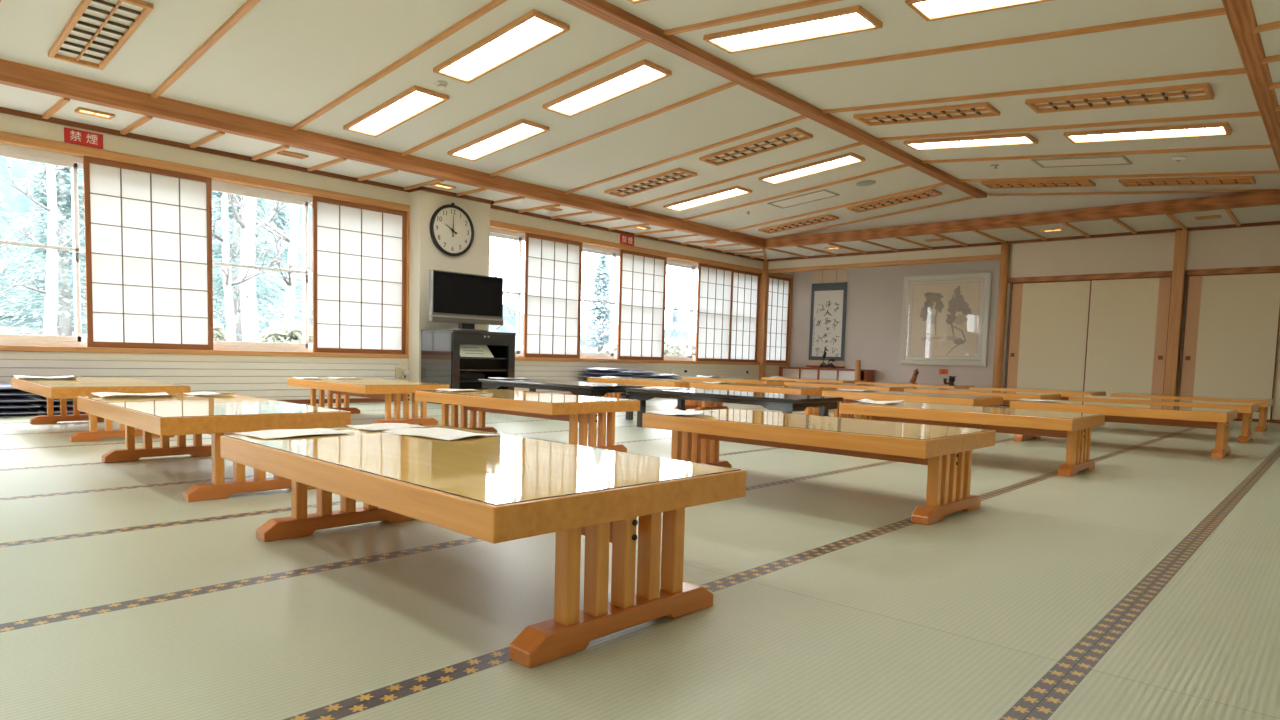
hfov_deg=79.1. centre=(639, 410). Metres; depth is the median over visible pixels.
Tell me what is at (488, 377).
menu sheet
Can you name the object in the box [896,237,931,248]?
trim
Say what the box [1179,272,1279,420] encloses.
door
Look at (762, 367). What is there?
trim
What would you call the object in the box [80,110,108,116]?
diffuser
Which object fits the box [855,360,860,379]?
log post
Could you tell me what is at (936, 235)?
trim
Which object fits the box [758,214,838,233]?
ceiling vent
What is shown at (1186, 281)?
door frame
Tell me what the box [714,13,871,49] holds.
diffuser
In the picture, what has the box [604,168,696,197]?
ceiling vent
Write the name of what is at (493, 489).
table
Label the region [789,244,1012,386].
wall
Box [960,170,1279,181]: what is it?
trim
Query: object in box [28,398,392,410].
trim
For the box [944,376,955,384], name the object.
animal figure
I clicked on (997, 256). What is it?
trim
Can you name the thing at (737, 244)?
trim
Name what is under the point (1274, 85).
trim
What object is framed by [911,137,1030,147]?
diffuser
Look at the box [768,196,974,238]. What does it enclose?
trim
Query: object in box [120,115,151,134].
trim
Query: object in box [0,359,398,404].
trim
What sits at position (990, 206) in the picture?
wall
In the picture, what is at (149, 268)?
screen
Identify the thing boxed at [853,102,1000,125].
ceiling vent
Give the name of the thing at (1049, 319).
door
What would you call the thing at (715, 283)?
screen
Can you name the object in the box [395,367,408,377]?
valve
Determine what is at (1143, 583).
floor
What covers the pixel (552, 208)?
ceiling vent
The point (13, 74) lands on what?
ceiling beam
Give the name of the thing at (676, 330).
conifer tree
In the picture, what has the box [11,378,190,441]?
table
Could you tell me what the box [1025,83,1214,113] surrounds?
ceiling vent
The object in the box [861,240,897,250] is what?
trim
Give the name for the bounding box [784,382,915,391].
table
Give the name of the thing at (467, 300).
television
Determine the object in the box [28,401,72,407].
floor cushion
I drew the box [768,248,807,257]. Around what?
trim
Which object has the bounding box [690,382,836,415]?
table
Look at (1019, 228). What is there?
trim
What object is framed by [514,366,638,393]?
trim
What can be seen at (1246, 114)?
trim
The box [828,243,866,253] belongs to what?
trim
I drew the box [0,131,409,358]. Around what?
window
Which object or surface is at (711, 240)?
trim
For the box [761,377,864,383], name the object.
table
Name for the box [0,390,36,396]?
floor cushion
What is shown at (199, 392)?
menu sheet
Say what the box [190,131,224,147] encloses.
trim
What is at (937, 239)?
ceiling vent
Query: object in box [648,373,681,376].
floor cushion
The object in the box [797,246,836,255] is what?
trim
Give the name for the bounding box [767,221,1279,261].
trim
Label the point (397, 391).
table
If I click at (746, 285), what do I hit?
screen
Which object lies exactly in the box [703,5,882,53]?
ceiling light
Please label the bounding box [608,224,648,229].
trim
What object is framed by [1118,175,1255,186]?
ceiling vent
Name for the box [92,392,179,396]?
menu sheet
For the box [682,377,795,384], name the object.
table
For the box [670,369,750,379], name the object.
panel
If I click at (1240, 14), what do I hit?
trim
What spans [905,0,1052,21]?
ceiling light
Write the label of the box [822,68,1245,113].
trim
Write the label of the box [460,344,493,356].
card
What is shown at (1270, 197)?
ceiling beam
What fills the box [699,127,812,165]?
ceiling vent
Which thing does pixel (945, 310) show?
painting
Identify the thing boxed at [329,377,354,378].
menu sheet
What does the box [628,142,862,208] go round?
trim
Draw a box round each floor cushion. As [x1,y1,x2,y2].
[0,383,18,389]
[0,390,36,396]
[0,396,40,402]
[0,402,40,408]
[0,408,42,415]
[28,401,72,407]
[31,396,72,401]
[31,407,85,413]
[578,375,624,377]
[579,371,629,374]
[581,368,632,371]
[614,374,654,376]
[623,370,657,373]
[645,377,678,379]
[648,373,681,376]
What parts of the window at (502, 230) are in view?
sash, sash, frame, sash, sash, sash, sash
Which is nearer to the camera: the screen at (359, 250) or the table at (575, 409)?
the table at (575, 409)
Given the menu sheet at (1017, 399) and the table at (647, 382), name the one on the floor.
the table at (647, 382)
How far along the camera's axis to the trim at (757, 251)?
14.79 m
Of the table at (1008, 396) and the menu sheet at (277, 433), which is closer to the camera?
the menu sheet at (277, 433)
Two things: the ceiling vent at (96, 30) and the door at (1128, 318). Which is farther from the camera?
the door at (1128, 318)
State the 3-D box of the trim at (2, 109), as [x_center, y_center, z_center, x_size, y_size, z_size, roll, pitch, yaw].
[-4.125,-2.731,8.340,0.288,0.055,20.100,5,5,42]
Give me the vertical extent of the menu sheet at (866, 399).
0.020 m
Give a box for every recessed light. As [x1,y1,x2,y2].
[75,107,114,118]
[430,183,455,189]
[633,226,650,229]
[825,247,841,249]
[1041,228,1063,231]
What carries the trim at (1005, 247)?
attached to the wall at (1255, 246)
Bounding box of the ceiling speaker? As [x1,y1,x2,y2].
[856,180,875,185]
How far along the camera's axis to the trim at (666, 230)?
12.60 m
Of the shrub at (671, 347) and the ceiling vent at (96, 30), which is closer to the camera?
the ceiling vent at (96, 30)
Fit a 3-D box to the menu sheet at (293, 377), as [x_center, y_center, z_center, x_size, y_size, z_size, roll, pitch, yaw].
[-3.146,-0.312,7.376,0.220,0.010,0.240,5,5,39]
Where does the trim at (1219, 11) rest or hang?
attached to the ceiling at (284, 61)
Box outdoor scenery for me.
[0,156,695,351]
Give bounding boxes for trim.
[0,58,765,238]
[0,107,764,261]
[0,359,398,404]
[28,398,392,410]
[42,97,69,118]
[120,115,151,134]
[151,0,260,98]
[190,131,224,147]
[252,145,288,160]
[291,0,506,130]
[307,158,346,170]
[358,169,397,180]
[401,39,648,156]
[403,179,443,189]
[456,188,485,195]
[490,82,737,176]
[492,196,524,204]
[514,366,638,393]
[518,204,559,212]
[551,211,591,218]
[562,0,986,197]
[565,115,807,193]
[581,217,621,224]
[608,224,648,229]
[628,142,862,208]
[634,229,674,234]
[658,234,697,239]
[664,0,841,35]
[681,239,720,244]
[682,164,907,220]
[702,243,740,248]
[722,248,760,252]
[729,182,945,231]
[735,251,762,254]
[753,8,1225,79]
[759,261,769,378]
[762,248,766,260]
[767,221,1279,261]
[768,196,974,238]
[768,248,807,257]
[768,254,1000,272]
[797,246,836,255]
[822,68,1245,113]
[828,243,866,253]
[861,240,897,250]
[877,112,1260,140]
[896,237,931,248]
[922,144,1271,163]
[933,234,967,245]
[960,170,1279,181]
[973,230,1005,242]
[988,189,1277,195]
[992,243,1009,405]
[1000,405,1279,422]
[1007,271,1172,282]
[1016,227,1046,239]
[1063,223,1089,236]
[1113,218,1136,233]
[1163,230,1187,394]
[1167,214,1186,229]
[1186,266,1279,275]
[1221,0,1279,169]
[1225,209,1240,225]
[1253,21,1279,33]
[1262,54,1279,63]
[1269,82,1279,89]
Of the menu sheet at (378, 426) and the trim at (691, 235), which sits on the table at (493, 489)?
the menu sheet at (378, 426)
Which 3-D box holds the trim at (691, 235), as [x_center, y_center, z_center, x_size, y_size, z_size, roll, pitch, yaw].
[0.638,-2.939,13.086,0.858,0.040,0.040,5,5,42]
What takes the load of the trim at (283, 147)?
attached to the wall at (13, 124)
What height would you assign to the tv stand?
0.915 m
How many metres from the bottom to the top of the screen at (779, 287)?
1.810 m
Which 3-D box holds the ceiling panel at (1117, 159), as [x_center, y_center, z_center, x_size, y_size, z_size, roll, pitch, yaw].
[5.054,-2.856,8.880,0.950,0.019,0.440,13,11,41]
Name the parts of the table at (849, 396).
leg, rail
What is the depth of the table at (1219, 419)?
6.28 m
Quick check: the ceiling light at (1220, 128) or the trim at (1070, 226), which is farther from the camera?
the trim at (1070, 226)
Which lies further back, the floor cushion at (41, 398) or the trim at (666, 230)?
the trim at (666, 230)
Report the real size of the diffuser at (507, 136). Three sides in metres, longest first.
1.260 x 0.290 x 0.010 m
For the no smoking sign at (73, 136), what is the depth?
7.32 m
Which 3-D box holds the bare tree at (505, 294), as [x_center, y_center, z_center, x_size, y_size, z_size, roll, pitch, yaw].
[-3.035,-4.236,21.301,1.523,6.545,1.900,3,4,19]
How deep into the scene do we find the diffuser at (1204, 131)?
7.46 m
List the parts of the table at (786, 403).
leg, leg, leg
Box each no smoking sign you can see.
[64,127,102,148]
[620,234,633,245]
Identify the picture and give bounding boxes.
[899,272,991,366]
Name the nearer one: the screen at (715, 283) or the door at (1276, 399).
the door at (1276, 399)
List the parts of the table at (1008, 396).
rail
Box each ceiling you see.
[0,0,1279,238]
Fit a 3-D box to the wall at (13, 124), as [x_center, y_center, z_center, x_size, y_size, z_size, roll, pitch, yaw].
[-3.909,-1.730,9.070,0.240,3.520,21.800,5,5,42]
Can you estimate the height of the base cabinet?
0.420 m
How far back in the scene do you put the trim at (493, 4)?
6.34 m
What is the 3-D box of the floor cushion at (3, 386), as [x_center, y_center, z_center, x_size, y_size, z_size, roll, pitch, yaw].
[-5.606,-0.206,6.645,0.599,0.054,0.620,5,5,43]
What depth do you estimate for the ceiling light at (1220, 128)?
7.40 m
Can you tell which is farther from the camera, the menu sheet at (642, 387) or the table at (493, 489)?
the menu sheet at (642, 387)
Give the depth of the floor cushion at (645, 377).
12.84 m
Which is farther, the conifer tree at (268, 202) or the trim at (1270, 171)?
the conifer tree at (268, 202)
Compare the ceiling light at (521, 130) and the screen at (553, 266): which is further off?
the screen at (553, 266)
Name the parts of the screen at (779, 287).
rail, rail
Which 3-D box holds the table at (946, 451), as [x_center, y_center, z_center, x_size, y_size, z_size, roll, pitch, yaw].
[0.841,0.231,3.895,1.535,0.360,0.800,5,5,43]
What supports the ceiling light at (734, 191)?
attached to the ceiling at (284, 61)
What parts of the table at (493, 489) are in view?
leg, leg, leg, leg, leg, leg, rail, leg, leg, leg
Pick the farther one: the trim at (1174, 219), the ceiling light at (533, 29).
the trim at (1174, 219)
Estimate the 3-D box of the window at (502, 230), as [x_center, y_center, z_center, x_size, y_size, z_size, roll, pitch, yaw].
[0.055,-1.803,13.380,0.238,1.944,7.050,5,5,42]
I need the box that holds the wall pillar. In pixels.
[408,190,489,401]
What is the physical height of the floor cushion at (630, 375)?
0.053 m
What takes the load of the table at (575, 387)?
on the floor
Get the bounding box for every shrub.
[213,319,226,340]
[259,322,312,343]
[601,341,616,352]
[664,339,687,354]
[678,339,695,355]
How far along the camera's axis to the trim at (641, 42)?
7.12 m
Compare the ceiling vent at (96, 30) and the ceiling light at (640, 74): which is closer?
the ceiling vent at (96, 30)
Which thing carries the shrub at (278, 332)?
on the outdoor scenery
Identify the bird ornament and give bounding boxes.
[811,349,834,367]
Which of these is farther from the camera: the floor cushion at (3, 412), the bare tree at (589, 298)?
the bare tree at (589, 298)
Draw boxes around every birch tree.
[0,157,84,335]
[212,192,294,340]
[227,193,287,341]
[228,194,311,326]
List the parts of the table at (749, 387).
leg, leg, leg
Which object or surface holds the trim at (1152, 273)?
attached to the wall at (1255, 246)
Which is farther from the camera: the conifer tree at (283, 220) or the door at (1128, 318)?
the conifer tree at (283, 220)
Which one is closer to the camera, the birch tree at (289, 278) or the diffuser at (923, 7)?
the diffuser at (923, 7)
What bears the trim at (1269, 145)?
attached to the ceiling at (284, 61)
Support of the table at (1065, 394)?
on the floor
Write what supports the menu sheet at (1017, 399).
on the table at (1219, 419)
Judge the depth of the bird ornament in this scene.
15.89 m
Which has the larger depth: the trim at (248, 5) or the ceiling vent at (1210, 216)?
the ceiling vent at (1210, 216)
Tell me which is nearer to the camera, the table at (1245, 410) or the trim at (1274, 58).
the trim at (1274, 58)
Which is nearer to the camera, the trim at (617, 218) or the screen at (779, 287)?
the trim at (617, 218)
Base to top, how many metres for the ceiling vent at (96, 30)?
0.168 m
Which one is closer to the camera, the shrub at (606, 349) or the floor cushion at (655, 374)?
the floor cushion at (655, 374)
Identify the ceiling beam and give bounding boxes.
[0,59,767,248]
[765,189,1279,247]
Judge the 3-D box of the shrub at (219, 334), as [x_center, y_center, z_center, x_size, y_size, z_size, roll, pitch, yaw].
[-9.472,-1.421,16.202,1.651,1.118,1.665,0,4,-18]
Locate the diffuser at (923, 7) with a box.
[916,0,1021,15]
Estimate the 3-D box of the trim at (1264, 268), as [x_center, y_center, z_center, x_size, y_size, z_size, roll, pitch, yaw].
[8.627,-1.901,10.378,2.140,0.075,0.130,5,5,42]
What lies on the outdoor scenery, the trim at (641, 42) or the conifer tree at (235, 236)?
the conifer tree at (235, 236)
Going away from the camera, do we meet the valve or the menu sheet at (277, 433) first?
the menu sheet at (277, 433)
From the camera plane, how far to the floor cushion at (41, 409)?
6.91 m
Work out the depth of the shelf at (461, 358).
9.93 m
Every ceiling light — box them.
[343,85,448,136]
[433,9,569,83]
[447,119,548,160]
[543,59,671,116]
[627,0,648,3]
[663,186,751,211]
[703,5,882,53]
[759,152,864,184]
[903,133,1037,150]
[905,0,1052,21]
[1063,122,1231,143]
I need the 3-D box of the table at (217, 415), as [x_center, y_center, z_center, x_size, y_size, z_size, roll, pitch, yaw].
[-2.213,0.141,3.951,1.535,0.360,0.800,5,6,44]
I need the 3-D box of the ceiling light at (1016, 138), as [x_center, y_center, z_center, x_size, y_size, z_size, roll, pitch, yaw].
[3.594,-2.943,8.477,1.327,0.179,0.360,5,5,42]
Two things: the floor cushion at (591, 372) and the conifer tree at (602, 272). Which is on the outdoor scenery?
the conifer tree at (602, 272)
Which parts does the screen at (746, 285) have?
rail, rail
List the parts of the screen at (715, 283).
rail, rail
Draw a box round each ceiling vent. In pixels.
[48,0,153,69]
[277,150,308,158]
[545,207,561,211]
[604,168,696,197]
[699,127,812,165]
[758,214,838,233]
[847,188,941,212]
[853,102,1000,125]
[925,238,944,241]
[981,179,1095,188]
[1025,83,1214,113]
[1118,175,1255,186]
[1195,215,1220,219]
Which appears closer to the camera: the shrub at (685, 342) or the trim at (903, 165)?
the trim at (903, 165)
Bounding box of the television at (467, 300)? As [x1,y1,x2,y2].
[429,269,502,331]
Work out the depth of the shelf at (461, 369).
9.87 m
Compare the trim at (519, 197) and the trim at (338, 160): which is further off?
the trim at (519, 197)
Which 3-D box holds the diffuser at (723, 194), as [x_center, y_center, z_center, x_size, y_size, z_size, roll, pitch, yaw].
[0.954,-3.040,11.109,1.260,0.010,0.290,-2,1,43]
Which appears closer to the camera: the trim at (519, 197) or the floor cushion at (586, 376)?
the trim at (519, 197)
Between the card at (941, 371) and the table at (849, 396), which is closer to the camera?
the table at (849, 396)
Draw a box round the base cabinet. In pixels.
[779,367,875,380]
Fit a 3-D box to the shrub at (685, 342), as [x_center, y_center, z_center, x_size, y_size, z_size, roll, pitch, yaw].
[2.152,-2.042,28.926,1.857,1.257,1.873,5,5,40]
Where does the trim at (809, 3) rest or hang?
attached to the ceiling at (284, 61)
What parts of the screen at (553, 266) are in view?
rail, rail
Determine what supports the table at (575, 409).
on the floor
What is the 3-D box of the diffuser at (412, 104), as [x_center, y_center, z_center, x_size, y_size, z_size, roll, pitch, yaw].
[-2.375,-2.877,7.477,1.260,0.010,0.290,-2,1,43]
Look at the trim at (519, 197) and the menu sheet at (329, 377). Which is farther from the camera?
the trim at (519, 197)
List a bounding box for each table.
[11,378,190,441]
[77,394,350,501]
[220,425,745,667]
[287,378,448,424]
[415,389,639,451]
[479,378,644,419]
[587,377,712,410]
[626,387,842,426]
[642,409,995,524]
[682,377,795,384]
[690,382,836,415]
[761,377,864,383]
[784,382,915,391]
[822,389,1002,418]
[839,401,1104,476]
[855,381,974,388]
[904,388,1060,404]
[969,386,1105,399]
[1009,399,1237,458]
[1068,395,1258,442]
[1110,392,1272,431]
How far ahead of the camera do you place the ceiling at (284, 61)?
6.70 m
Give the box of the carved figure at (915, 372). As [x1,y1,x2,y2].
[909,369,918,382]
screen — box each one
[83,156,212,349]
[312,196,405,353]
[523,233,581,357]
[617,249,666,359]
[695,263,733,361]
[730,269,759,361]
[766,275,790,362]
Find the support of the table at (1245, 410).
on the floor
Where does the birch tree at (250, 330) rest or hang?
on the outdoor scenery
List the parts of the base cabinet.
white panel, white panel, white panel, white panel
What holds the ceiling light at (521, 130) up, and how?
attached to the ceiling at (284, 61)
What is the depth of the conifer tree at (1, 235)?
22.19 m
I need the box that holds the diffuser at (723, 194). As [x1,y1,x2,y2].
[671,189,744,208]
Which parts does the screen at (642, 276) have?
rail, rail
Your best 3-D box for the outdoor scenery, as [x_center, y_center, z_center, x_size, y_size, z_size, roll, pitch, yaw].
[-3.308,-13.552,46.534,50.700,22.330,145.000,5,5,42]
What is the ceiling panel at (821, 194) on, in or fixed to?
attached to the ceiling at (284, 61)
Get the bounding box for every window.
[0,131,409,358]
[490,220,763,364]
[766,273,792,365]
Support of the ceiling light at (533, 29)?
attached to the ceiling at (284, 61)
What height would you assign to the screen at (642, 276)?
1.810 m
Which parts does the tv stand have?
flap door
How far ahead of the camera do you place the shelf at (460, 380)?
9.62 m
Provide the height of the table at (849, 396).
0.360 m
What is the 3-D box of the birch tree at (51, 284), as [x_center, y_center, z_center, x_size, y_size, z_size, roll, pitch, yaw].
[-10.175,-3.847,13.274,1.544,6.561,1.957,3,4,21]
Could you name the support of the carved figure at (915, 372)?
on the floor
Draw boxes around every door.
[1006,280,1089,389]
[1083,276,1171,395]
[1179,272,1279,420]
[1271,327,1279,420]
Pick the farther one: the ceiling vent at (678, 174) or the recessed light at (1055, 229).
the recessed light at (1055, 229)
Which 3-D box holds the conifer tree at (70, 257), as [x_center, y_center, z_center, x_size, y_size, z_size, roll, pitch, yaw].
[-14.543,-5.276,20.533,3.480,6.989,3.489,3,4,17]
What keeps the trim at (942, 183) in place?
attached to the ceiling at (284, 61)
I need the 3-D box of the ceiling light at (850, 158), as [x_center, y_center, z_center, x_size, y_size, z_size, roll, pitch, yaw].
[2.169,-3.080,9.872,1.328,0.168,0.360,5,5,42]
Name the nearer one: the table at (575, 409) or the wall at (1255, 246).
the table at (575, 409)
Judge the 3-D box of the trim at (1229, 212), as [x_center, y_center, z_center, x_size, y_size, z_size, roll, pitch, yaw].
[7.762,-2.533,10.132,0.040,0.040,1.380,5,5,42]
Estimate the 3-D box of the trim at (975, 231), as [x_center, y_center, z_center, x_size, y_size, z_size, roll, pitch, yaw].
[5.512,-2.740,12.184,0.040,0.040,1.380,5,5,42]
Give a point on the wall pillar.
(424, 256)
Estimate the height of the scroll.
2.130 m
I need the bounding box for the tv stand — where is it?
[421,330,515,404]
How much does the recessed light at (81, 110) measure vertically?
0.022 m
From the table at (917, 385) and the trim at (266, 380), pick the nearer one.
the trim at (266, 380)
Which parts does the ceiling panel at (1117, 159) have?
outlet panel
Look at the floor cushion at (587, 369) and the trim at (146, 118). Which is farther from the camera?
the floor cushion at (587, 369)
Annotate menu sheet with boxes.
[13,375,80,378]
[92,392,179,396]
[184,391,234,394]
[236,428,353,438]
[293,377,316,378]
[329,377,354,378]
[347,423,423,429]
[383,427,501,440]
[436,389,484,390]
[488,377,533,378]
[642,387,679,388]
[647,409,713,414]
[697,375,723,377]
[838,389,873,390]
[855,398,903,403]
[1017,399,1056,400]
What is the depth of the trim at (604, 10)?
6.96 m
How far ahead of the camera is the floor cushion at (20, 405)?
6.62 m
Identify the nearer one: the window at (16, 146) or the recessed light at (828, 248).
the window at (16, 146)
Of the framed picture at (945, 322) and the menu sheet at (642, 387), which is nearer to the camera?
the menu sheet at (642, 387)
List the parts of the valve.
valve knob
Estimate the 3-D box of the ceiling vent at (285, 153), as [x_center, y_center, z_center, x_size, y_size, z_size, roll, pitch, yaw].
[-3.685,-2.719,8.223,0.150,0.022,0.270,5,5,42]
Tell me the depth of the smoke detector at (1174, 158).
8.21 m
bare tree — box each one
[0,219,58,296]
[490,238,523,331]
[504,294,523,328]
[580,253,602,351]
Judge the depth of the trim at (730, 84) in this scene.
8.05 m
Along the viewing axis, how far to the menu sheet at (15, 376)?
5.94 m
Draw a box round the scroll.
[806,269,847,367]
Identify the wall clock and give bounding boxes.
[430,203,473,255]
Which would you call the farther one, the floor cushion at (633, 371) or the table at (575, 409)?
the floor cushion at (633, 371)
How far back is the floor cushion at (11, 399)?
6.62 m
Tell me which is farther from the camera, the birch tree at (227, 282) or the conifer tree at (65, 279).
the conifer tree at (65, 279)
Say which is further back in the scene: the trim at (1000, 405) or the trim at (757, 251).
the trim at (757, 251)
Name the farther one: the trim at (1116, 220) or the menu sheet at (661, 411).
the trim at (1116, 220)
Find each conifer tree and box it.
[0,163,86,335]
[0,196,28,315]
[7,171,86,327]
[212,191,301,341]
[212,197,310,333]
[221,201,312,329]
[580,255,617,352]
[664,306,683,340]
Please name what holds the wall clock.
attached to the wall pillar
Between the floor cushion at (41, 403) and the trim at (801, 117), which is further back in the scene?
the trim at (801, 117)
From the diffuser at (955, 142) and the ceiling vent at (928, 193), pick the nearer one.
the diffuser at (955, 142)
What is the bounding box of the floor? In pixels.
[0,397,1279,719]
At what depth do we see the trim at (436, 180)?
9.46 m
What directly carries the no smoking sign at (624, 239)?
attached to the wall at (13, 124)
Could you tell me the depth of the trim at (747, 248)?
14.40 m
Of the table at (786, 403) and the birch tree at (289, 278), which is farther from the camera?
the birch tree at (289, 278)
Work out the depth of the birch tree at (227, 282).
11.11 m
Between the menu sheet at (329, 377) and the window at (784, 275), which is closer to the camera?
the menu sheet at (329, 377)
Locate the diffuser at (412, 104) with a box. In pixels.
[351,91,439,133]
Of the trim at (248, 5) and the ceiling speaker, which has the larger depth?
the ceiling speaker
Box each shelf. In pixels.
[460,357,506,359]
[460,368,506,370]
[460,380,479,381]
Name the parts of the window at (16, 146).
sash, sash, frame, sash, sash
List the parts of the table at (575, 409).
leg, leg, leg, leg, leg, rail, leg, leg, leg, leg, leg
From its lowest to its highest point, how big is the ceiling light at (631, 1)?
0.179 m
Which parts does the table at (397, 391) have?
leg, leg, leg, leg, leg, rail, leg, leg, leg, leg, leg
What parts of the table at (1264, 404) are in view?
leg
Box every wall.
[0,113,792,380]
[768,225,1279,277]
[788,192,1246,236]
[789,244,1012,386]
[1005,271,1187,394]
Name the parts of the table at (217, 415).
leg, leg, leg, leg, leg, leg, leg, leg, leg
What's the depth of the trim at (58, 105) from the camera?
6.75 m
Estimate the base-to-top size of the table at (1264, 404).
0.360 m
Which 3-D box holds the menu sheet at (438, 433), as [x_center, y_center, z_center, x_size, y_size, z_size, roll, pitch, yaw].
[-0.709,0.079,2.770,0.360,0.012,0.240,4,5,35]
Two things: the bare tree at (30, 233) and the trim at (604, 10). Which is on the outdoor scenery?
the bare tree at (30, 233)
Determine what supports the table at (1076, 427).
on the floor
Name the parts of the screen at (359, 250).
rail, rail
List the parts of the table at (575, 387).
leg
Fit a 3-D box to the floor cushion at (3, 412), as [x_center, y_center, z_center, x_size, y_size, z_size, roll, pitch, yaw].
[-5.610,0.008,6.686,0.599,0.054,0.620,5,5,41]
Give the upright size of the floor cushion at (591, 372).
0.058 m
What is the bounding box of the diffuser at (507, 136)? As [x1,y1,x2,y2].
[455,124,541,157]
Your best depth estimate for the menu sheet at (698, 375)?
11.96 m
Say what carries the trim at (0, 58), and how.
attached to the ceiling at (284, 61)
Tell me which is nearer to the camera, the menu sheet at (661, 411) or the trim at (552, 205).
the menu sheet at (661, 411)
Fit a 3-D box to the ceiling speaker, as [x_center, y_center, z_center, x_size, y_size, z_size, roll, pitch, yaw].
[3.111,-3.132,10.662,0.258,0.036,0.258,-2,5,-41]
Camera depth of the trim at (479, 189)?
9.83 m
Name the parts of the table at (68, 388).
leg, leg, leg, leg, leg, leg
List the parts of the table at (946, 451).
leg, leg, leg, leg, leg, rail, leg, leg, leg, leg, leg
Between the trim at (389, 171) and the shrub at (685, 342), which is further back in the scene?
the shrub at (685, 342)
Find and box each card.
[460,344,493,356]
[939,369,947,373]
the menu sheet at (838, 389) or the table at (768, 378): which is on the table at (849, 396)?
the menu sheet at (838, 389)
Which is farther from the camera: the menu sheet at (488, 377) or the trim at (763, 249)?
the trim at (763, 249)
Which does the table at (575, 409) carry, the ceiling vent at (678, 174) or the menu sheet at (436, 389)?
the menu sheet at (436, 389)
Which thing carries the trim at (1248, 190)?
attached to the ceiling at (284, 61)
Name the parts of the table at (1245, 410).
rail, leg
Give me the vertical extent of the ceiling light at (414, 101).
0.168 m
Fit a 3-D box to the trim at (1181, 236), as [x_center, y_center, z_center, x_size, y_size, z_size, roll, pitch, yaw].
[7.736,-1.249,11.193,0.140,2.670,0.175,5,5,42]
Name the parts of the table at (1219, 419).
rail, leg, leg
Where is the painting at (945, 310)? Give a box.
[920,285,971,355]
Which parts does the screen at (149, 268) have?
rail, rail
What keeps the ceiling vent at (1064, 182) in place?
in the ceiling at (284, 61)
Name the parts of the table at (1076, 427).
leg, rail, leg, leg, leg, leg, leg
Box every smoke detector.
[435,80,447,89]
[1170,156,1186,160]
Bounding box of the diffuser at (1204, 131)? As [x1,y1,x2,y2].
[1071,127,1224,140]
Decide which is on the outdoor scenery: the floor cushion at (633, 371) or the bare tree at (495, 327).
the bare tree at (495, 327)

